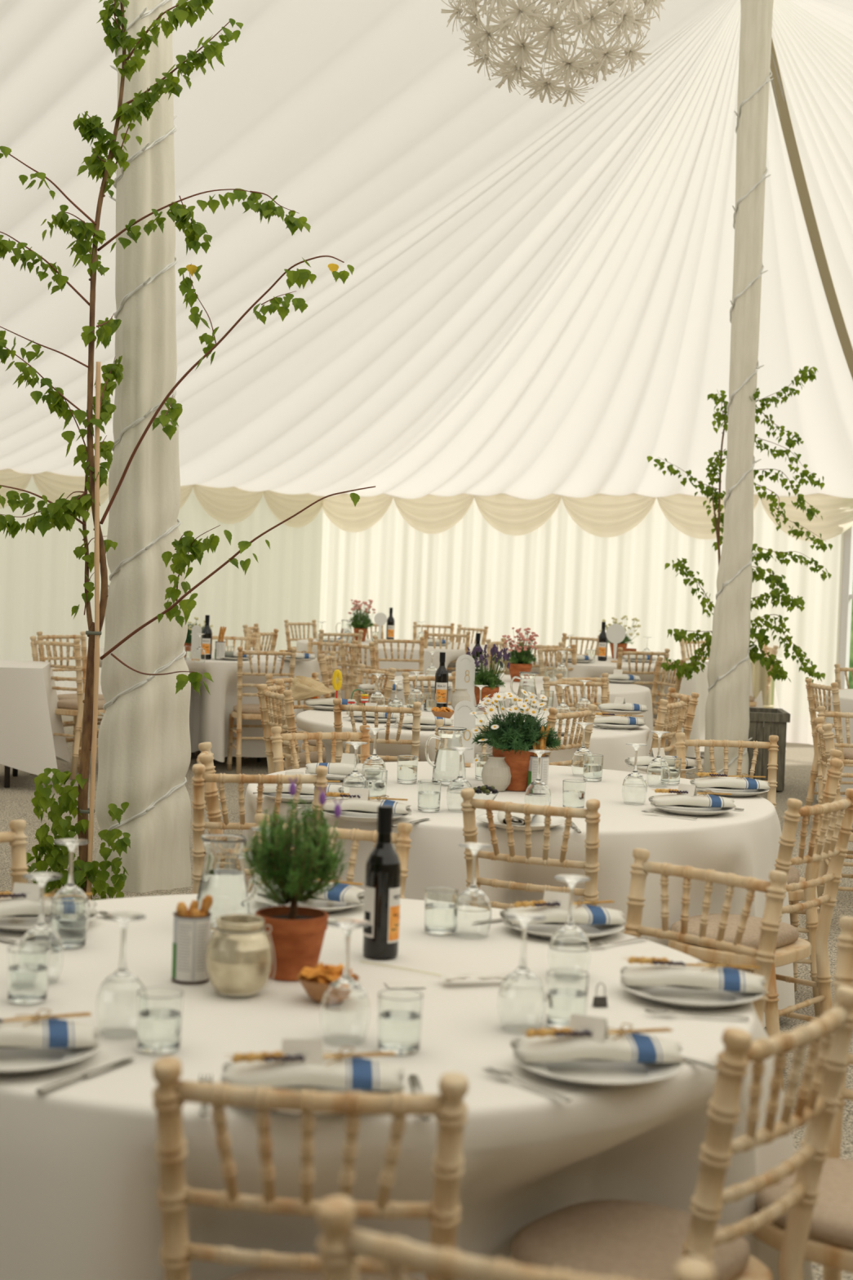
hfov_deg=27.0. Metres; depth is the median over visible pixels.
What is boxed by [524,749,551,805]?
wine glass
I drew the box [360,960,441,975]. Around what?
ribbon
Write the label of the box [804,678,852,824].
chair
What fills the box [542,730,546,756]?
breadstick
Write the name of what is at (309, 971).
cracker
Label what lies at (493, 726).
flower
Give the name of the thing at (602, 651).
label
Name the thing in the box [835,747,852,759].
cushion
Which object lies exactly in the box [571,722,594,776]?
wine glass
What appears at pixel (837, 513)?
trim
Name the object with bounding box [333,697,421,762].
chair
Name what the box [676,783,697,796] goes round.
place card
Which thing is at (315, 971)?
cracker
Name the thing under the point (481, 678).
lavender
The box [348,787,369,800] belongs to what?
place card
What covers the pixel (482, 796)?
bowl
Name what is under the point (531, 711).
flower
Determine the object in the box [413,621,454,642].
chair
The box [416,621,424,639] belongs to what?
wine glass
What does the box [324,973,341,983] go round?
cracker
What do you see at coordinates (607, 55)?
flower
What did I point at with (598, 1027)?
place card
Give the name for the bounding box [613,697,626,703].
place card
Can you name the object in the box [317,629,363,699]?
chair
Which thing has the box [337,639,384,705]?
chair
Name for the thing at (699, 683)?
tablecloth
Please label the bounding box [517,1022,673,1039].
sprig
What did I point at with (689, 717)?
chair
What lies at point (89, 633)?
tie
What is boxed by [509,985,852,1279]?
chair
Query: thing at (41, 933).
wine glass
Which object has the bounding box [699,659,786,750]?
tablecloth
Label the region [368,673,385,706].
wine glass
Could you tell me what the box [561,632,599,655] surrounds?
chair
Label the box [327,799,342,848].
flower
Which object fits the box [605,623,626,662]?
table sign
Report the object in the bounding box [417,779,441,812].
tumbler
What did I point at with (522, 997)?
wine glass
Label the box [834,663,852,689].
chair
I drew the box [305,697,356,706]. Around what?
napkin
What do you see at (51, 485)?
trim
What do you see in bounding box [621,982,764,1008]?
dinner plate
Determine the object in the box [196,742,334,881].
chair
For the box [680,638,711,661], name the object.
chair
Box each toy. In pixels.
[332,669,342,697]
[346,688,368,714]
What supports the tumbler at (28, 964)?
on the tablecloth at (80, 1183)
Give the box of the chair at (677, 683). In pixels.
[650,656,685,746]
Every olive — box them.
[475,788,481,793]
[480,785,486,791]
[484,789,490,793]
[486,786,493,791]
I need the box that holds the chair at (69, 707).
[30,635,105,779]
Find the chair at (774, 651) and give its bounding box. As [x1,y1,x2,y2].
[749,644,778,706]
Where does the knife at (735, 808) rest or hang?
on the tablecloth at (745, 842)
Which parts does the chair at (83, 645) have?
post, rail, rail, rail, leg, post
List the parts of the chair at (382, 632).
post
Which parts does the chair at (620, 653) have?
post, rail, rail, rail, post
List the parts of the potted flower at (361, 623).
pot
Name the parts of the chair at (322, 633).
post, seat frame, rail, rail, post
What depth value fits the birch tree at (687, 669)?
12.57 m
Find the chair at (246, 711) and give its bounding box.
[226,646,297,774]
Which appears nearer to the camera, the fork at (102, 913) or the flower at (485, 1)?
the fork at (102, 913)
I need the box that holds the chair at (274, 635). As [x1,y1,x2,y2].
[244,628,279,651]
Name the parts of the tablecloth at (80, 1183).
paper strip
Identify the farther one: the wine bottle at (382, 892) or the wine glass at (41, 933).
the wine bottle at (382, 892)
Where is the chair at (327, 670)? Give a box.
[318,651,341,698]
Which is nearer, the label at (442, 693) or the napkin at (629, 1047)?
the napkin at (629, 1047)
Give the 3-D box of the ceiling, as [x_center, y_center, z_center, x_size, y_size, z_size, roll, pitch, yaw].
[-2.417,-2.780,6.923,14.790,3.513,21.500,4,3,40]
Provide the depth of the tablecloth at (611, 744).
8.72 m
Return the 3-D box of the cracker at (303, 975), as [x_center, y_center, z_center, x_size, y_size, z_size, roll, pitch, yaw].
[-0.228,0.634,3.340,0.030,0.027,0.024,1,2,-15]
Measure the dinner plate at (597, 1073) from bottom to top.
0.022 m
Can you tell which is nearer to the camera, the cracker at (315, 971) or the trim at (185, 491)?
the cracker at (315, 971)
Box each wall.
[0,475,323,694]
[319,497,844,745]
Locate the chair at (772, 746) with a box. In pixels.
[675,732,799,991]
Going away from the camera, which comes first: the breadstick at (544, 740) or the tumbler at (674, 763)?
the breadstick at (544, 740)
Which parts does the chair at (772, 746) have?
post, rail, post, leg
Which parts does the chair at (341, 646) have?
post, rail, rail, rail, rail, post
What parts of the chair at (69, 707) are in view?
post, rail, rail, rail, rail, leg, post, seat frame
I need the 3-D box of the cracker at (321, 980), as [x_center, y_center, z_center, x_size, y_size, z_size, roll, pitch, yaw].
[-0.190,0.640,3.319,0.027,0.022,0.025,0,3,-44]
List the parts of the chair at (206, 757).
rail, post, post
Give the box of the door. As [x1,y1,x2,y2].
[838,525,852,688]
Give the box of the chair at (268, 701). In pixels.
[258,684,300,773]
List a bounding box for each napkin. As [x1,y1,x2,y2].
[0,896,98,917]
[0,1016,100,1048]
[220,1053,405,1090]
[233,651,253,657]
[262,783,342,795]
[277,652,315,658]
[304,880,364,904]
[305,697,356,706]
[305,762,363,775]
[315,637,346,642]
[321,798,412,815]
[346,711,400,719]
[357,683,404,690]
[395,715,453,725]
[409,680,452,688]
[427,639,450,644]
[497,810,535,826]
[499,904,626,925]
[510,1029,686,1062]
[562,654,595,660]
[593,715,645,724]
[597,702,648,711]
[600,674,640,680]
[620,963,767,992]
[622,654,657,660]
[624,755,697,767]
[648,794,736,808]
[689,776,770,790]
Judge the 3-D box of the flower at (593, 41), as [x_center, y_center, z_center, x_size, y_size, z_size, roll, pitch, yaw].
[0.647,-2.176,6.586,0.176,0.188,0.089,4,-20,35]
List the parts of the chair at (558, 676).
post, rail, rail, post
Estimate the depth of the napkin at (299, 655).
13.00 m
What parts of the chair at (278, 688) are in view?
post, rail, post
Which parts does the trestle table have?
leg, leg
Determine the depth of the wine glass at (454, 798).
5.75 m
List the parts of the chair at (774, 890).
post, rail, rail, post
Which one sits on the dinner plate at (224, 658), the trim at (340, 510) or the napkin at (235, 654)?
the napkin at (235, 654)
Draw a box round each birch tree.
[0,0,375,900]
[646,365,832,683]
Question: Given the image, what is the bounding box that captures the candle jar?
[204,914,275,996]
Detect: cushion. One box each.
[57,693,104,700]
[57,698,105,710]
[224,1266,422,1279]
[232,703,261,714]
[245,875,334,881]
[284,763,306,770]
[298,751,326,764]
[302,739,324,746]
[511,1199,749,1279]
[653,718,656,726]
[670,913,799,949]
[749,695,754,701]
[755,1158,852,1248]
[786,865,799,884]
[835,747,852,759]
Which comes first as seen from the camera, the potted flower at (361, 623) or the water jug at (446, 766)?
the water jug at (446, 766)
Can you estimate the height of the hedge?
2.363 m
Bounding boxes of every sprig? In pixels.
[0,888,92,898]
[0,1008,91,1026]
[223,1046,396,1065]
[279,649,314,653]
[315,875,363,885]
[324,791,408,800]
[327,780,340,782]
[507,897,615,908]
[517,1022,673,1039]
[595,712,643,716]
[620,955,760,970]
[651,788,732,795]
[693,772,766,777]
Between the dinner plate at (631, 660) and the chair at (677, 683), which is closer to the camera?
the chair at (677, 683)
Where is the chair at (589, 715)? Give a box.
[545,703,597,765]
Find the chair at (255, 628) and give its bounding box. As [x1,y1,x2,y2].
[242,623,261,650]
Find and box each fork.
[97,911,108,915]
[198,1073,213,1115]
[481,1066,571,1102]
[590,937,647,946]
[595,727,631,730]
[641,810,697,819]
[644,1008,749,1020]
[683,771,709,774]
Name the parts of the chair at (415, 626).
post, rail, post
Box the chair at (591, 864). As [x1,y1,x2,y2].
[460,787,618,932]
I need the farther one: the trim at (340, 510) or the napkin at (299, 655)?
the trim at (340, 510)
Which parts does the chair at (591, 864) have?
post, rail, rail, rail, rail, post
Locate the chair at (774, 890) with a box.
[623,848,787,1026]
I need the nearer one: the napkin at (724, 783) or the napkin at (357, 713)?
the napkin at (724, 783)
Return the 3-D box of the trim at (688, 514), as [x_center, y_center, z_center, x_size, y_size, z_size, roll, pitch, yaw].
[2.604,-1.168,16.654,1.120,0.450,0.086,4,3,40]
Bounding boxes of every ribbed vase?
[450,688,470,710]
[481,755,511,791]
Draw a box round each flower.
[183,617,213,645]
[288,777,297,846]
[315,786,327,847]
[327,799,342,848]
[347,599,375,641]
[440,0,467,35]
[450,0,474,8]
[454,0,491,41]
[456,0,490,25]
[459,24,496,62]
[463,19,501,57]
[466,7,507,58]
[466,32,507,80]
[471,0,506,17]
[471,728,480,733]
[472,756,480,764]
[475,718,485,724]
[476,0,512,19]
[480,701,490,706]
[483,697,492,704]
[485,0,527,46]
[485,704,497,715]
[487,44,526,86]
[487,57,529,94]
[490,724,498,729]
[491,697,500,706]
[493,0,544,38]
[493,692,503,701]
[496,47,544,88]
[497,20,546,70]
[498,705,506,713]
[500,694,507,701]
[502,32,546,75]
[502,626,538,681]
[505,693,515,698]
[510,694,520,704]
[510,704,520,713]
[511,0,555,36]
[519,75,564,100]
[520,64,564,99]
[520,66,570,102]
[520,688,528,696]
[520,702,528,709]
[521,697,529,703]
[524,2,575,53]
[527,693,536,701]
[528,698,537,706]
[528,707,538,716]
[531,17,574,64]
[536,702,546,707]
[542,0,584,22]
[542,42,593,88]
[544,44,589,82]
[546,80,594,106]
[548,0,597,26]
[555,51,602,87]
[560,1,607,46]
[566,0,615,45]
[576,27,619,71]
[578,48,617,84]
[580,48,621,84]
[582,31,629,79]
[595,0,631,28]
[600,615,640,658]
[605,3,638,48]
[606,0,646,41]
[607,0,643,21]
[610,29,651,77]
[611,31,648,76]
[622,0,656,47]
[633,0,665,26]
[644,0,671,23]
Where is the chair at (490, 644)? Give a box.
[485,637,509,675]
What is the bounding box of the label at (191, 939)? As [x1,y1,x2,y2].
[177,924,206,971]
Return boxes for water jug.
[196,834,259,932]
[335,619,353,637]
[425,726,466,785]
[510,671,538,707]
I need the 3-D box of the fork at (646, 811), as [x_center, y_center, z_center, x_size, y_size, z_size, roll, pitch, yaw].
[0.793,0.570,5.806,0.193,0.010,0.022,3,3,32]
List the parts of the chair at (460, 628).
post, rail, post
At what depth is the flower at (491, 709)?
6.28 m
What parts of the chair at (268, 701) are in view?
post, rail, rail, rail, rail, post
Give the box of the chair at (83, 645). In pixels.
[36,631,104,769]
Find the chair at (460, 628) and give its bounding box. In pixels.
[455,624,488,644]
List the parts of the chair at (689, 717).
post, rail, post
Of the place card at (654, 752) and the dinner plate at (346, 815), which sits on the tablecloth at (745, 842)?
the dinner plate at (346, 815)
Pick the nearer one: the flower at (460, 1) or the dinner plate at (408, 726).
the flower at (460, 1)
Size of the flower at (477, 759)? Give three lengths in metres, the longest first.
0.033 x 0.033 x 0.007 m
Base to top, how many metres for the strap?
3.295 m
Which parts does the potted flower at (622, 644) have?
pot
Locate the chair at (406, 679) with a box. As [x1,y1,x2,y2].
[401,671,455,705]
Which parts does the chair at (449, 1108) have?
post, rail, rail, rail, post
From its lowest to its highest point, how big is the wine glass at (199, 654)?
0.205 m
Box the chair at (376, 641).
[373,635,424,695]
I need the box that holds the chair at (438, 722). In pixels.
[434,719,520,752]
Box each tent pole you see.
[94,0,191,893]
[703,0,773,777]
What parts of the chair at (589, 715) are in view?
post, rail, rail, rail, post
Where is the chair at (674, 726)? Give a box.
[648,695,688,755]
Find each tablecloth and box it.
[0,660,70,778]
[0,893,813,1279]
[86,648,323,762]
[242,761,795,1027]
[295,705,649,773]
[296,638,498,698]
[390,674,653,755]
[504,654,708,757]
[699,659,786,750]
[817,688,852,799]
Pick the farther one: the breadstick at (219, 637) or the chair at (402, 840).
the breadstick at (219, 637)
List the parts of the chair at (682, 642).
post, rail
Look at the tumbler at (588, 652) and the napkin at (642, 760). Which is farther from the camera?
the tumbler at (588, 652)
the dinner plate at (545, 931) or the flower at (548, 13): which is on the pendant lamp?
the flower at (548, 13)
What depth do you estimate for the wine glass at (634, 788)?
6.08 m
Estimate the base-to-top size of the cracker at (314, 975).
0.022 m
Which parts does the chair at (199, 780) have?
post, rail, rail, rail, rail, post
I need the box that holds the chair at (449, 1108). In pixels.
[151,1056,469,1279]
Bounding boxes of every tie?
[79,808,94,813]
[85,631,101,635]
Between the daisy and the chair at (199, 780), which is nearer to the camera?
the chair at (199, 780)
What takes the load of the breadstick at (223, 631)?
in the tin at (220, 649)
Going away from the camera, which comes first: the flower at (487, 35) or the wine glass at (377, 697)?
the flower at (487, 35)
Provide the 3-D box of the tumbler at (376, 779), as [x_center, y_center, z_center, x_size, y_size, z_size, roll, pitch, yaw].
[-0.171,0.487,5.990,0.077,0.096,0.077,3,3,32]
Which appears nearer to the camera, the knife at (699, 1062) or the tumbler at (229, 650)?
the knife at (699, 1062)
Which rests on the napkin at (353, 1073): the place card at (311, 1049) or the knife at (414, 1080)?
the place card at (311, 1049)
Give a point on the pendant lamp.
(605, 55)
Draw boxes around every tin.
[170,909,211,983]
[214,640,225,659]
[528,754,549,785]
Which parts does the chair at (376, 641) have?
post, rail, rail, rail, post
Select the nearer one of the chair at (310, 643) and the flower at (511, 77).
the flower at (511, 77)
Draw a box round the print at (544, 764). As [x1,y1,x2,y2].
[533,760,547,782]
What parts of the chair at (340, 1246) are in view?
post, rail, post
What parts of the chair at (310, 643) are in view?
post, rail, rail, post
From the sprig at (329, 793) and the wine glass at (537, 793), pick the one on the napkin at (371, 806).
the sprig at (329, 793)
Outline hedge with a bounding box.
[848,591,852,688]
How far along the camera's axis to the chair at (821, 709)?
8.91 m
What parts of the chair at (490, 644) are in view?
post, rail, post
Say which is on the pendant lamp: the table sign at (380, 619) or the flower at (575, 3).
the flower at (575, 3)
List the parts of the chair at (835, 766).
seat frame, post, post, rail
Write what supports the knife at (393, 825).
on the tablecloth at (745, 842)
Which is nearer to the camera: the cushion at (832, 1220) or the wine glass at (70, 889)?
the cushion at (832, 1220)
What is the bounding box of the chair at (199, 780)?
[190,764,328,893]
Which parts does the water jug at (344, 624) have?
handle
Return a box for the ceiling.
[0,0,852,499]
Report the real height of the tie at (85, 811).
0.016 m
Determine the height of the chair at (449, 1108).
0.930 m
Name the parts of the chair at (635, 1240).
seat frame, post, rail, rail, rail, rail, post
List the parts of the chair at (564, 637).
post, rail, post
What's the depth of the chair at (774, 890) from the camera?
4.14 m
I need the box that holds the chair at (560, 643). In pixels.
[519,641,564,675]
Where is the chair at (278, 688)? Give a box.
[256,679,306,773]
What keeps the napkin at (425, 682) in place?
on the dinner plate at (425, 688)
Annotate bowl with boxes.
[297,973,359,1003]
[431,710,453,718]
[472,791,498,799]
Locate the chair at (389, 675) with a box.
[297,663,395,752]
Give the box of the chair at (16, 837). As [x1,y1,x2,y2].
[0,819,28,898]
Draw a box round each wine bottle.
[201,614,212,659]
[362,804,400,959]
[386,607,394,639]
[434,652,448,708]
[471,633,483,673]
[597,622,607,661]
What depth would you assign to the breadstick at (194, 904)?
3.47 m
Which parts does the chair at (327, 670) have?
post, rail, post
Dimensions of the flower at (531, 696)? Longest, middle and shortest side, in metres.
0.033 x 0.033 x 0.007 m
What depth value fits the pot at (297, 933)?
3.49 m
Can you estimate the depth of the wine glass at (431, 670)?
11.88 m
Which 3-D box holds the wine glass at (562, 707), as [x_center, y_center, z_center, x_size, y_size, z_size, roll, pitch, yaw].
[0.708,0.333,9.228,0.086,0.205,0.086,2,2,-7]
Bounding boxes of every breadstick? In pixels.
[176,902,187,916]
[187,900,198,916]
[190,908,200,916]
[199,894,213,915]
[200,911,206,916]
[217,626,222,641]
[220,626,222,641]
[222,626,224,641]
[532,738,537,755]
[536,733,540,749]
[539,726,544,756]
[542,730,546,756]
[546,725,550,741]
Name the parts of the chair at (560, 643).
rail, rail, post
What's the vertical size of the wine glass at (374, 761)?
0.205 m
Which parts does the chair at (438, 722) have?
post, rail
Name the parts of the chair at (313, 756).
post, rail, rail, post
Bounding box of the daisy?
[469,688,562,791]
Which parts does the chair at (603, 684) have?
post, rail, rail, post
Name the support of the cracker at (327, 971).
in the bowl at (315, 991)
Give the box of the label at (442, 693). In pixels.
[435,688,446,702]
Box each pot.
[255,906,328,981]
[474,685,499,707]
[492,746,533,791]
[624,648,636,651]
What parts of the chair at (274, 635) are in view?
post, rail, post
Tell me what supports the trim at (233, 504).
attached to the wall at (42, 579)
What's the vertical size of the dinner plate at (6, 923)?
0.022 m
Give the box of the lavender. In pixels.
[466,644,511,707]
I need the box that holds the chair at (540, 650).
[537,644,577,676]
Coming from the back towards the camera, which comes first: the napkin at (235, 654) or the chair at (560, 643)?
the chair at (560, 643)
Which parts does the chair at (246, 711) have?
leg, post, seat frame, rail, rail, rail, rail, post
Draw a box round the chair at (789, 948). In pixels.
[667,788,852,1093]
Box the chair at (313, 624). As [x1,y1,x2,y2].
[284,619,316,650]
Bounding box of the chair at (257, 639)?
[195,634,261,758]
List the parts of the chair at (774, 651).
seat frame, rail, post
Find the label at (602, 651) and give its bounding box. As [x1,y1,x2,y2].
[598,647,605,656]
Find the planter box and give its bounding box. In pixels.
[746,706,790,791]
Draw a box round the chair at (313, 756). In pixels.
[265,672,326,768]
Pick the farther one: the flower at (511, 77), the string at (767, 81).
the string at (767, 81)
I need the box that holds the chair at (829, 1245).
[742,915,852,1279]
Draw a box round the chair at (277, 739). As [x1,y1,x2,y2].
[271,724,370,772]
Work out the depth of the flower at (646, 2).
6.31 m
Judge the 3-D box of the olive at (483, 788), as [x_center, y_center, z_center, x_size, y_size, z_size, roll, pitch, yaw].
[0.189,0.495,5.928,0.021,0.019,0.018,1,3,-21]
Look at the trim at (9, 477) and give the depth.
16.63 m
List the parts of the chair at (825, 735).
rail, post, rail, post, seat frame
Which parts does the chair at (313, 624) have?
post, rail, rail, post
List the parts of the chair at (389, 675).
seat frame, post, rail, rail, post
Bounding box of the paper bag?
[289,675,334,700]
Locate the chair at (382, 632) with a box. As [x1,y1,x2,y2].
[352,622,383,639]
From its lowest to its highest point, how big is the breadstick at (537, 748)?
0.200 m
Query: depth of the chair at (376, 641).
14.17 m
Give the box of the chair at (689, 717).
[660,687,699,756]
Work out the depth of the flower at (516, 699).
6.40 m
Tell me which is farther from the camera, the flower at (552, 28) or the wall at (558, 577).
the wall at (558, 577)
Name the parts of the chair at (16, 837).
rail, post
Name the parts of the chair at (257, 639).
leg, rail, post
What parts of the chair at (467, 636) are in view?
post, rail, rail, post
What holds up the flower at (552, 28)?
on the pendant lamp
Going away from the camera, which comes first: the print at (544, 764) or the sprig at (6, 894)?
the sprig at (6, 894)
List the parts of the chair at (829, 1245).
seat frame, post, rail, rail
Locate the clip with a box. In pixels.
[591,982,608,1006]
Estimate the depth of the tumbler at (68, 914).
3.71 m
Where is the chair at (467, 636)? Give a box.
[423,629,471,670]
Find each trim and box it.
[0,468,31,508]
[31,471,108,512]
[178,484,193,510]
[192,484,263,524]
[263,489,322,527]
[321,493,393,532]
[393,493,474,533]
[474,493,561,535]
[561,493,656,537]
[657,493,759,539]
[760,493,852,541]
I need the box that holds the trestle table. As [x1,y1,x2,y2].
[4,764,17,787]
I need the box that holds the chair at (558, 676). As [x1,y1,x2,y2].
[555,673,609,715]
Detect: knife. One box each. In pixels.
[0,937,17,942]
[35,1057,133,1093]
[392,817,431,826]
[408,1074,431,1120]
[491,918,502,921]
[570,822,582,833]
[683,1056,716,1069]
[733,807,744,810]
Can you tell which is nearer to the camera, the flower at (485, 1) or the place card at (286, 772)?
the place card at (286, 772)
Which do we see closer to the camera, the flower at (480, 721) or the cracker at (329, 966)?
the cracker at (329, 966)
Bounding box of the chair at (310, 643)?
[302,637,357,710]
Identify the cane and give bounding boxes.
[86,361,101,900]
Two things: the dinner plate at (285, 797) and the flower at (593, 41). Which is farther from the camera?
the flower at (593, 41)
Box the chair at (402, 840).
[253,813,412,898]
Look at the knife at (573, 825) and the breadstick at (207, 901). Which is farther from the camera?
the knife at (573, 825)
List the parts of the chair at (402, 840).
post, rail, post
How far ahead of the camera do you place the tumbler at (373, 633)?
16.51 m
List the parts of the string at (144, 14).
bulb, bulb, bulb, bulb, bulb, bulb, bulb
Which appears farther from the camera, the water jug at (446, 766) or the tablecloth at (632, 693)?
the tablecloth at (632, 693)
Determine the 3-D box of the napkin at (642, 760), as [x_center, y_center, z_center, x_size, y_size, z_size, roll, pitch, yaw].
[0.944,0.490,7.174,0.282,0.045,0.111,2,2,-8]
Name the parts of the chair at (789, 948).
seat frame, post, rail, rail, rail, rail, post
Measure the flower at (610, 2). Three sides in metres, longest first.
0.188 x 0.176 x 0.089 m
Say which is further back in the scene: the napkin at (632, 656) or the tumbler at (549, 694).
the napkin at (632, 656)
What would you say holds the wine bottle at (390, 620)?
on the tablecloth at (451, 655)
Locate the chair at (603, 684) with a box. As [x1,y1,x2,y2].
[542,676,608,715]
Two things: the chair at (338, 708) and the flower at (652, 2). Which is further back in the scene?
the chair at (338, 708)
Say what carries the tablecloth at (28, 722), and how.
on the trestle table
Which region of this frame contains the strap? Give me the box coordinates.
[769,36,852,379]
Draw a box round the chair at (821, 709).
[817,706,852,858]
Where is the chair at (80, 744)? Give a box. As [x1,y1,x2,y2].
[77,715,102,773]
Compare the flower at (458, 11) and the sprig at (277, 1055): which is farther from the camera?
the flower at (458, 11)
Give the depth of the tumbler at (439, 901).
3.98 m
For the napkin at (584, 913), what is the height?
0.045 m
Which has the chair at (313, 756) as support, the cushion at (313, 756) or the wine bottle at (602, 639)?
the cushion at (313, 756)
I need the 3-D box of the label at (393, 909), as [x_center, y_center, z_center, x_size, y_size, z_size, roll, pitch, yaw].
[-0.065,0.592,3.738,0.014,0.072,0.059,3,2,13]
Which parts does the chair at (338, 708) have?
post, rail, rail, rail, post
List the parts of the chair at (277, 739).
post, rail, post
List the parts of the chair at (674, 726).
post, rail, rail, rail, post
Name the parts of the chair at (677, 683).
rail, post, rail, rail, rail, post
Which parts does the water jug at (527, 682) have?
handle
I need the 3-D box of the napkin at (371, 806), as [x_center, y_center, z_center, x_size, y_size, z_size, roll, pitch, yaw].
[-0.186,0.518,5.549,0.282,0.045,0.111,2,2,8]
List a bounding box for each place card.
[11,882,39,901]
[281,1039,323,1064]
[284,771,304,774]
[340,752,359,764]
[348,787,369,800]
[364,702,377,706]
[542,890,569,910]
[567,1013,608,1041]
[613,669,622,675]
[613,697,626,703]
[649,747,665,757]
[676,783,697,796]
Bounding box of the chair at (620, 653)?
[616,647,670,714]
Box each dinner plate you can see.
[0,914,96,932]
[0,1039,97,1074]
[220,657,253,660]
[222,1081,404,1115]
[262,792,338,803]
[277,657,315,661]
[281,899,364,912]
[305,704,333,710]
[306,772,346,781]
[323,810,410,822]
[347,715,395,722]
[362,689,403,693]
[396,723,453,729]
[409,686,451,691]
[427,643,450,645]
[475,813,565,830]
[502,919,625,938]
[513,1053,683,1086]
[554,727,571,735]
[562,659,594,662]
[594,723,644,728]
[598,708,647,715]
[608,680,639,683]
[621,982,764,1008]
[623,658,656,662]
[626,763,696,772]
[650,804,734,815]
[696,787,768,796]
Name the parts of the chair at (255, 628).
post, rail, post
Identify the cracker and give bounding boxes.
[296,971,309,981]
[299,966,315,974]
[306,972,319,980]
[306,978,319,983]
[313,967,321,973]
[314,961,326,969]
[315,971,325,978]
[315,977,329,983]
[320,968,334,973]
[324,964,336,969]
[324,973,337,982]
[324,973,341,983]
[330,967,343,974]
[332,964,351,974]
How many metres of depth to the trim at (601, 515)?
17.35 m
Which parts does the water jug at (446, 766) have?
handle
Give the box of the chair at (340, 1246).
[315,1195,715,1279]
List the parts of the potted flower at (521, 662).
pot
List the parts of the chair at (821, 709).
post, rail, rail, rail, rail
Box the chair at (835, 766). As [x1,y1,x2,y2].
[786,748,844,1017]
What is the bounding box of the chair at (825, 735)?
[814,716,852,912]
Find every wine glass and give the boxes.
[19,871,62,984]
[48,838,89,931]
[96,911,146,1038]
[193,633,205,663]
[247,826,281,915]
[316,621,326,642]
[320,918,369,1044]
[341,741,368,798]
[342,620,352,643]
[361,727,386,777]
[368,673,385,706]
[387,680,404,707]
[408,671,423,708]
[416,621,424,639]
[425,651,438,675]
[446,746,472,812]
[453,842,491,938]
[473,684,488,726]
[497,911,546,1033]
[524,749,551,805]
[547,874,591,972]
[555,650,568,679]
[555,684,570,724]
[563,634,573,655]
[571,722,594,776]
[575,680,591,718]
[622,742,647,804]
[642,636,652,652]
[646,730,670,786]
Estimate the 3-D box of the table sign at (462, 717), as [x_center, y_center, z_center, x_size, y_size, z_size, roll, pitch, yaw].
[0.149,0.371,7.062,0.085,0.262,0.030,2,2,0]
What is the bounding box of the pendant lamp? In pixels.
[440,0,671,106]
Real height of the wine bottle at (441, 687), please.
0.318 m
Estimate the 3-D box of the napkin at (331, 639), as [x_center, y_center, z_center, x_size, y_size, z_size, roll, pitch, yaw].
[-0.847,-0.002,15.914,0.282,0.045,0.111,2,2,-6]
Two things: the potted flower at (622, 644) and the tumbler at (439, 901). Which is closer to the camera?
the tumbler at (439, 901)
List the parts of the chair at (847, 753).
post, rail, rail, post, seat frame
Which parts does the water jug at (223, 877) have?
handle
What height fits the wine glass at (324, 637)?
0.205 m
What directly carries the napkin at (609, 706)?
on the dinner plate at (615, 712)
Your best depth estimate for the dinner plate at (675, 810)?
5.90 m
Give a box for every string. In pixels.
[100,0,186,830]
[708,70,773,777]
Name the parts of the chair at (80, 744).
leg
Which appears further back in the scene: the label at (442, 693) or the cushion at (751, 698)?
the cushion at (751, 698)
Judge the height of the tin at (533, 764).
0.130 m
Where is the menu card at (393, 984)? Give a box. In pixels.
[384,981,426,988]
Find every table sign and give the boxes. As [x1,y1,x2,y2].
[191,625,201,660]
[373,612,386,643]
[453,700,475,767]
[454,654,475,704]
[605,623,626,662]
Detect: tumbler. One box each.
[7,943,49,1004]
[50,897,88,948]
[137,986,183,1054]
[183,645,191,659]
[224,645,234,657]
[364,768,387,797]
[371,631,378,641]
[377,988,423,1055]
[387,697,402,705]
[397,755,418,783]
[406,697,421,716]
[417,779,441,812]
[423,693,437,711]
[424,886,458,934]
[475,752,492,780]
[540,690,554,707]
[544,666,555,680]
[546,968,589,1029]
[562,779,586,808]
[582,754,603,781]
[586,649,595,662]
[662,756,681,784]
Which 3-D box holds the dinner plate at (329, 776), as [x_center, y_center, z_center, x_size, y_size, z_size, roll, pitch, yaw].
[-0.304,0.497,6.536,0.280,0.022,0.280,2,2,0]
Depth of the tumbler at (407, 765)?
6.44 m
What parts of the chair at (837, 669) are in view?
post, rail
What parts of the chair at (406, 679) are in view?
post, rail, post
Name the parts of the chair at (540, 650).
post, rail, post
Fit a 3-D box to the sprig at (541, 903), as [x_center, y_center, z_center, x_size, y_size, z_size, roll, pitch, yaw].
[0.309,0.601,4.067,0.270,0.018,0.069,1,2,-15]
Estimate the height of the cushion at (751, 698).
0.051 m

